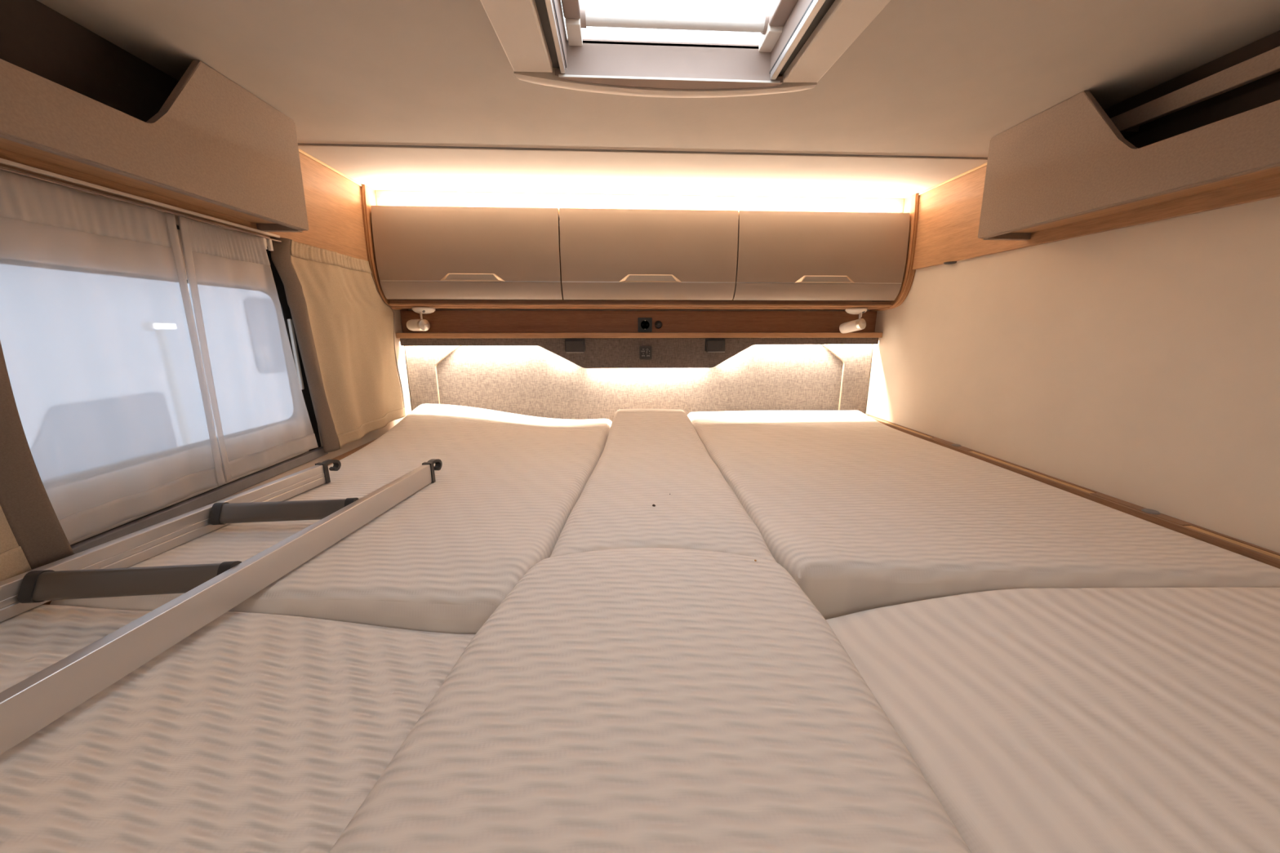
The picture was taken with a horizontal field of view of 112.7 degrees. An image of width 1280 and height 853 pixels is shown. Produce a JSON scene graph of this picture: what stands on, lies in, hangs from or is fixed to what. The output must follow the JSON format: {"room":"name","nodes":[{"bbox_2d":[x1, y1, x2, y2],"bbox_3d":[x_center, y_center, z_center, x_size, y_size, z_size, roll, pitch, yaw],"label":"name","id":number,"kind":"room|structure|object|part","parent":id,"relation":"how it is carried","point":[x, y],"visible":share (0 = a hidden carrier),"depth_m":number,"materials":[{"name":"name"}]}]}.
{"room":"camper van interior","nodes":[
{"label":"camper van interior","id":0,"kind":"room"},
{"bbox_2d":[0,165,412,502],"bbox_3d":[-0.945,0.390,0.205,0.050,1.850,3.645,-1,13,-3],"label":"wall","id":1,"kind":"structure","parent":0,"point":[400,350],"depth_m":1.51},
{"bbox_2d":[0,0,308,231],"bbox_3d":[-0.857,-0.427,0.205,0.114,0.256,1.778,-1,13,-3],"label":"overhead shelf","id":2,"kind":"object","parent":1,"relation":"attached to","point":[71,97],"visible":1,"depth_m":0.75,"materials":[{"name":"beige laminate"}]},
{"bbox_3d":[-0.910,-0.620,1.056,0.098,0.256,0.028,-1,13,-3],"label":"panel","id":3,"kind":"part","parent":2,"relation":"part of","materials":[{"name":"beige laminate"}]},
{"bbox_2d":[0,157,328,569],"bbox_3d":[-0.944,-0.049,0.519,0.054,0.622,1.530,-1,13,-3],"label":"window","id":4,"kind":"structure","parent":1,"relation":"in","point":[95,337],"depth_m":0.82,"materials":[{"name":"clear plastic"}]},
{"bbox_2d":[0,341,74,582],"bbox_3d":[-0.910,-0.052,0.519,0.019,0.577,0.228,-1,13,-3],"label":"curtain","id":5,"kind":"object","parent":4,"relation":"hanging from","point":[32,535],"visible":0.91,"depth_m":0.63,"materials":[{"name":"beige fabric"}]},
{"bbox_2d":[0,170,225,543],"bbox_3d":[-0.933,-0.114,0.757,0.019,0.564,0.342,-1,13,-3],"label":"sheer curtain","id":6,"kind":"object","parent":4,"relation":"hanging from","point":[21,197],"visible":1,"depth_m":0.76,"materials":[{"name":"white fabric"}]},
{"bbox_3d":[-0.919,-0.323,0.423,0.008,0.044,1.462,-1,13,-3],"label":"curtain rail","id":7,"kind":"part","parent":4,"relation":"part of","materials":[{"name":"white plastic"}]},
{"bbox_3d":[-0.978,-0.097,0.764,0.004,0.349,0.912,-1,13,-3],"label":"pane","id":8,"kind":"part","parent":4,"relation":"part of","materials":[{"name":"clear glass"}]},
{"bbox_3d":[-0.960,0.132,0.784,0.008,0.100,0.968,-1,13,-3],"label":"frame","id":9,"kind":"part","parent":4,"relation":"part of","materials":[{"name":"beige plastic"}]},
{"bbox_2d":[178,216,318,482],"bbox_3d":[-0.949,-0.181,1.050,0.018,0.564,0.300,-1,13,-3],"label":"sheer curtain","id":10,"kind":"object","parent":4,"relation":"hanging from","point":[197,237],"visible":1,"depth_m":0.97,"materials":[{"name":"white fabric"}]},
{"bbox_2d":[270,237,405,453],"bbox_3d":[-0.967,-0.266,1.452,0.042,0.605,0.571,-1,13,-3],"label":"curtain","id":11,"kind":"object","parent":4,"relation":"hanging from","point":[344,328],"visible":1,"depth_m":1.36,"materials":[{"name":"beige fabric"}]},
{"bbox_2d":[0,148,368,261],"bbox_3d":[-0.959,-0.581,0.895,0.015,0.262,1.300,-1,13,-3],"label":"wall panel","id":12,"kind":"object","parent":1,"relation":"attached to","point":[333,202],"visible":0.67,"depth_m":1.28,"materials":[{"name":"brown wood"}]},
{"bbox_2d":[298,148,361,186],"bbox_3d":[-0.969,-0.794,1.257,0.006,0.008,0.500,-1,13,-3],"label":"trim","id":13,"kind":"structure","parent":1,"relation":"attached to","point":[300,151],"depth_m":1.33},
{"bbox_2d":[408,308,869,333],"bbox_3d":[0.021,-0.018,1.999,2.070,1.850,0.050,-1,13,-3],"label":"wall","id":14,"kind":"structure","parent":0,"point":[408,308],"depth_m":1.86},
{"bbox_2d":[395,310,882,337],"bbox_3d":[0.024,-0.441,1.837,2.068,0.114,0.078,-1,13,-3],"label":"wall shelf","id":15,"kind":"object","parent":14,"relation":"attached to","point":[545,324],"visible":0.98,"depth_m":1.84,"materials":[{"name":"brown wood"}]},
{"bbox_2d":[406,306,435,331],"bbox_3d":[-0.873,-0.430,1.713,0.115,0.091,0.087,9,15,33],"label":"spot lamp","id":16,"kind":"object","parent":15,"relation":"attached to","point":[421,324],"visible":1,"depth_m":1.68,"materials":[{"name":"white plastic"}]},
{"bbox_2d":[400,337,879,368],"bbox_3d":[0.025,-0.321,1.860,2.055,0.128,0.042,-1,13,-3],"label":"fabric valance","id":17,"kind":"object","parent":15,"relation":"attached to","point":[599,353],"visible":1,"depth_m":1.84,"materials":[{"name":"fabric"}]},
{"bbox_2d":[564,338,585,352],"bbox_3d":[-0.276,-0.341,1.804,0.085,0.058,0.026,-1,13,-3],"label":"box","id":18,"kind":"object","parent":17,"relation":"attached to","point":[571,345],"visible":1,"depth_m":1.80,"materials":[{"name":"grey plastic"}]},
{"bbox_2d":[639,346,652,359],"bbox_3d":[0.025,-0.317,1.834,0.054,0.056,0.009,-1,13,-3],"label":"panel","id":19,"kind":"object","parent":17,"relation":"attached to","point":[645,352],"visible":1,"depth_m":1.83,"materials":[{"name":"grey plastic"}]},
{"bbox_3d":[0.025,-0.316,1.832,0.044,0.046,0.002,-1,13,-3],"label":"button plate","id":20,"kind":"part","parent":19,"relation":"part of","materials":[{"name":"black plastic"}]},
{"bbox_2d":[704,338,725,352],"bbox_3d":[0.326,-0.348,1.835,0.087,0.058,0.026,-1,13,-3],"label":"box","id":21,"kind":"object","parent":17,"relation":"attached to","point":[712,345],"visible":1,"depth_m":1.83,"materials":[{"name":"grey plastic"}]},
{"bbox_2d":[638,317,652,332],"bbox_3d":[0.022,-0.442,1.855,0.061,0.061,0.010,-1,13,-3],"label":"power socket","id":22,"kind":"object","parent":15,"relation":"attached to","point":[645,324],"visible":1,"depth_m":1.85,"materials":[{"name":"black plastic"}]},
{"bbox_2d":[654,320,662,328],"bbox_3d":[0.080,-0.444,1.859,0.033,0.033,0.008,-1,13,-3],"label":"socket","id":23,"kind":"object","parent":15,"relation":"attached to","point":[658,324],"visible":1,"depth_m":1.86,"materials":[{"name":"black plastic"}]},
{"bbox_2d":[404,344,873,422],"bbox_3d":[0.023,-0.164,1.928,2.062,0.462,0.022,-1,13,-3],"label":"headboard","id":24,"kind":"object","parent":14,"relation":"attached to","point":[531,380],"visible":0.62,"depth_m":1.92,"materials":[{"name":"fabric"}]},
{"bbox_2d":[360,184,919,311],"bbox_3d":[0.029,-0.683,1.697,2.069,0.421,0.236,-1,13,-3],"label":"upper cabinet","id":25,"kind":"object","parent":14,"relation":"attached to","point":[438,250],"visible":0.95,"depth_m":1.61,"materials":[{"name":"brown wood"}]},
{"bbox_3d":[-0.990,-0.671,1.646,0.030,0.420,0.235,-1,13,-3],"label":"panel","id":26,"kind":"part","parent":25,"relation":"part of","materials":[{"name":"brown wood"}]},
{"bbox_3d":[-0.632,-0.671,1.572,0.664,0.255,0.030,-1,13,-3],"label":"door","id":27,"kind":"part","parent":25,"relation":"part of","materials":[{"name":"beige laminate"}]},
{"bbox_3d":[-0.625,-0.553,1.579,0.192,0.020,0.007,-1,13,-3],"label":"handle plate","id":28,"kind":"part","parent":25,"relation":"part of","materials":[{"name":"beige"}]},
{"bbox_3d":[-0.625,-0.555,1.585,0.242,0.027,0.016,-1,13,-3],"label":"handle","id":29,"kind":"part","parent":25,"relation":"part of","materials":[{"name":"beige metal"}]},
{"bbox_3d":[0.030,-0.486,1.710,2.000,0.010,0.038,-1,13,-3],"label":"rail","id":30,"kind":"part","parent":25,"relation":"part of","materials":[{"name":"brown wood"}]},
{"bbox_3d":[0.030,-0.498,1.712,2.000,0.012,0.028,-1,13,-3],"label":"groove rail","id":31,"kind":"part","parent":25,"relation":"part of","materials":[{"name":"brown wood"}]},
{"bbox_3d":[0.036,-0.679,1.605,0.664,0.255,0.030,-1,13,-3],"label":"door","id":32,"kind":"part","parent":25,"relation":"part of","materials":[{"name":"beige laminate"}]},
{"bbox_3d":[0.040,-0.562,1.618,0.242,0.027,0.016,-1,13,-3],"label":"handle","id":33,"kind":"part","parent":25,"relation":"part of","materials":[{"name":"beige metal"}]},
{"bbox_3d":[0.040,-0.561,1.612,0.192,0.020,0.007,-1,13,-3],"label":"handle plate","id":34,"kind":"part","parent":25,"relation":"part of","materials":[{"name":"beige"}]},
{"bbox_3d":[0.701,-0.687,1.639,0.659,0.255,0.030,-1,13,-3],"label":"door","id":35,"kind":"part","parent":25,"relation":"part of","materials":[{"name":"beige laminate"}]},
{"bbox_3d":[0.719,-0.571,1.652,0.242,0.027,0.016,-1,13,-3],"label":"handle","id":36,"kind":"part","parent":25,"relation":"part of","materials":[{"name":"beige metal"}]},
{"bbox_3d":[0.719,-0.570,1.646,0.192,0.020,0.007,-1,13,-3],"label":"handle plate","id":37,"kind":"part","parent":25,"relation":"part of","materials":[{"name":"beige"}]},
{"bbox_2d":[839,307,867,333],"bbox_3d":[0.905,-0.445,1.800,0.087,0.102,0.108,-1,13,-3],"label":"spot lamp","id":38,"kind":"object","parent":25,"relation":"attached to","point":[860,323],"visible":1,"depth_m":1.77,"materials":[{"name":"white plastic"}]},
{"bbox_3d":[1.047,-0.695,1.748,0.030,0.420,0.235,-1,13,-3],"label":"panel","id":39,"kind":"part","parent":25,"relation":"part of","materials":[{"name":"brown wood"}]},
{"bbox_2d":[37,0,1279,198],"bbox_3d":[0.113,-0.554,0.047,2.190,0.060,3.645,-1,13,-3],"label":"ceiling","id":40,"kind":"structure","parent":0,"point":[935,78],"depth_m":0.90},
{"bbox_2d":[480,0,890,97],"bbox_3d":[0.066,-0.733,0.658,0.645,0.183,0.700,-1,13,-3],"label":"window","id":41,"kind":"structure","parent":40,"relation":"attached to","point":[800,41],"depth_m":0.82,"materials":[{"name":"beige plastic"}]},
{"bbox_3d":[-0.203,-0.631,0.567,0.087,0.020,0.507,0,13,-2],"label":"frame","id":42,"kind":"part","parent":41,"relation":"part of","materials":[{"name":"beige plastic"}]},
{"bbox_3d":[0.054,-0.699,0.871,0.597,0.023,0.086,-1,13,-3],"label":"frame","id":43,"kind":"part","parent":41,"relation":"part of","materials":[{"name":"beige plastic"}]},
{"bbox_3d":[0.346,-0.639,0.600,0.078,0.020,0.519,-1,13,-5],"label":"frame","id":44,"kind":"part","parent":41,"relation":"part of","materials":[{"name":"beige plastic"}]},
{"bbox_2d":[865,196,1279,553],"bbox_3d":[1.172,0.364,0.312,0.050,1.850,3.645,-1,13,-3],"label":"wall","id":45,"kind":"structure","parent":0,"point":[1139,365],"depth_m":0.98,"materials":[{"name":"beige paint"}]},
{"bbox_2d":[297,142,987,160],"bbox_3d":[0.051,-0.791,1.232,2.070,0.004,0.012,-1,13,-3],"label":"trim","id":46,"kind":"structure","parent":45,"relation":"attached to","point":[299,145],"depth_m":1.23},
{"bbox_2d":[918,162,986,195],"bbox_3d":[1.062,-0.818,1.359,0.006,0.008,0.500,-1,13,-3],"label":"trim","id":47,"kind":"structure","parent":45,"relation":"attached to","point":[985,163],"depth_m":1.43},
{"bbox_2d":[912,165,1279,269],"bbox_3d":[1.093,-0.600,1.000,0.015,0.274,1.300,-1,13,-3],"label":"wall panel","id":48,"kind":"object","parent":45,"relation":"attached to","point":[949,213],"visible":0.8,"depth_m":1.34,"materials":[{"name":"brown wood"}]},
{"bbox_2d":[943,261,956,264],"bbox_3d":[1.070,-0.563,1.469,0.040,0.006,0.040,-1,13,-3],"label":"pad","id":49,"kind":"object","parent":48,"relation":"attached to","point":[948,262],"visible":1,"depth_m":1.46,"materials":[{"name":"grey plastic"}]},
{"bbox_2d":[977,30,1279,239],"bbox_3d":[1.053,-0.451,0.305,0.138,0.256,1.785,-1,13,-3],"label":"overhead shelf","id":50,"kind":"object","parent":45,"relation":"attached to","point":[1215,125],"visible":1,"depth_m":0.86,"materials":[{"name":"beige laminate"}]},
{"bbox_3d":[1.016,-0.644,1.159,0.122,0.256,0.028,-1,13,-3],"label":"panel","id":51,"kind":"part","parent":50,"relation":"part of","materials":[{"name":"beige laminate"}]},
{"bbox_3d":[1.077,-0.494,0.212,0.015,0.036,1.520,-1,13,-3],"label":"rail","id":52,"kind":"part","parent":50,"relation":"part of","materials":[{"name":"beige laminate"}]},
{"bbox_3d":[0.114,1.303,0.469,2.190,0.050,3.645,-1,13,-3],"label":"floor","id":53,"kind":"structure","parent":0,"visible":0},
{"bbox_3d":[0.078,0.710,1.051,2.068,0.850,2.124,-1,13,-3],"label":"platform","id":54,"kind":"object","parent":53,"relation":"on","visible":0},
{"bbox_2d":[41,437,378,604],"bbox_3d":[-0.940,0.258,0.879,0.028,0.107,2.095,-1,13,-3],"label":"ledge","id":55,"kind":"object","parent":54,"relation":"on","point":[345,455],"visible":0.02,"depth_m":1.41,"materials":[{"name":"brown wood"}]},
{"bbox_2d":[0,604,475,852],"bbox_3d":[-0.546,0.391,0.278,0.691,0.114,0.785,-1,13,-3],"label":"mattress section","id":56,"kind":"object","parent":54,"relation":"on","point":[251,732],"visible":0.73,"depth_m":0.46,"materials":[{"name":"beige fabric"}]},
{"bbox_2d":[49,403,612,634],"bbox_3d":[-0.515,0.126,1.276,0.858,0.189,1.306,-1,13,-3],"label":"mattress section","id":57,"kind":"object","parent":54,"relation":"on","point":[444,557],"visible":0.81,"depth_m":0.84,"materials":[{"name":"beige fabric"}]},
{"bbox_2d":[0,458,442,755],"bbox_3d":[-0.720,0.210,0.695,0.308,0.055,0.965,1,13,4],"label":"ladder","id":58,"kind":"object","parent":57,"relation":"on","point":[210,591],"visible":1,"depth_m":0.61,"materials":[{"name":"silver metal"}]},
{"bbox_3d":[-0.858,0.213,0.689,0.019,0.048,0.842,1,13,5],"label":"rail","id":59,"kind":"part","parent":58,"relation":"part of","materials":[{"name":"silver metal"}]},
{"bbox_2d":[328,547,971,852],"bbox_3d":[0.010,0.363,0.355,0.537,0.134,0.890,-1,13,-3],"label":"mattress section","id":60,"kind":"object","parent":54,"relation":"on","point":[632,700],"visible":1,"depth_m":0.40,"materials":[{"name":"beige fabric"}]},
{"bbox_2d":[550,408,776,562],"bbox_3d":[0.019,0.130,1.291,0.428,0.173,1.125,-1,13,-3],"label":"mattress section","id":61,"kind":"object","parent":54,"relation":"on","point":[648,455],"visible":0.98,"depth_m":0.98,"materials":[{"name":"beige fabric"}]},
{"bbox_2d":[687,409,1279,619],"bbox_3d":[0.637,0.139,1.318,0.828,0.143,1.330,-1,13,-3],"label":"mattress section","id":62,"kind":"object","parent":54,"relation":"on","point":[863,513],"visible":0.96,"depth_m":0.86,"materials":[{"name":"beige fabric"}]},
{"bbox_2d":[826,587,1279,852],"bbox_3d":[0.681,0.376,0.337,0.838,0.116,0.779,-1,13,-3],"label":"mattress section","id":63,"kind":"object","parent":54,"relation":"on","point":[1055,720],"visible":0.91,"depth_m":0.47,"materials":[{"name":"beige fabric"}]},
{"bbox_2d":[865,413,1279,568],"bbox_3d":[1.091,0.227,0.980,0.037,0.120,2.095,-1,13,-3],"label":"board","id":64,"kind":"object","parent":54,"relation":"on","point":[1251,551],"visible":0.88,"depth_m":0.95,"materials":[{"name":"brown wood"}]}
]}

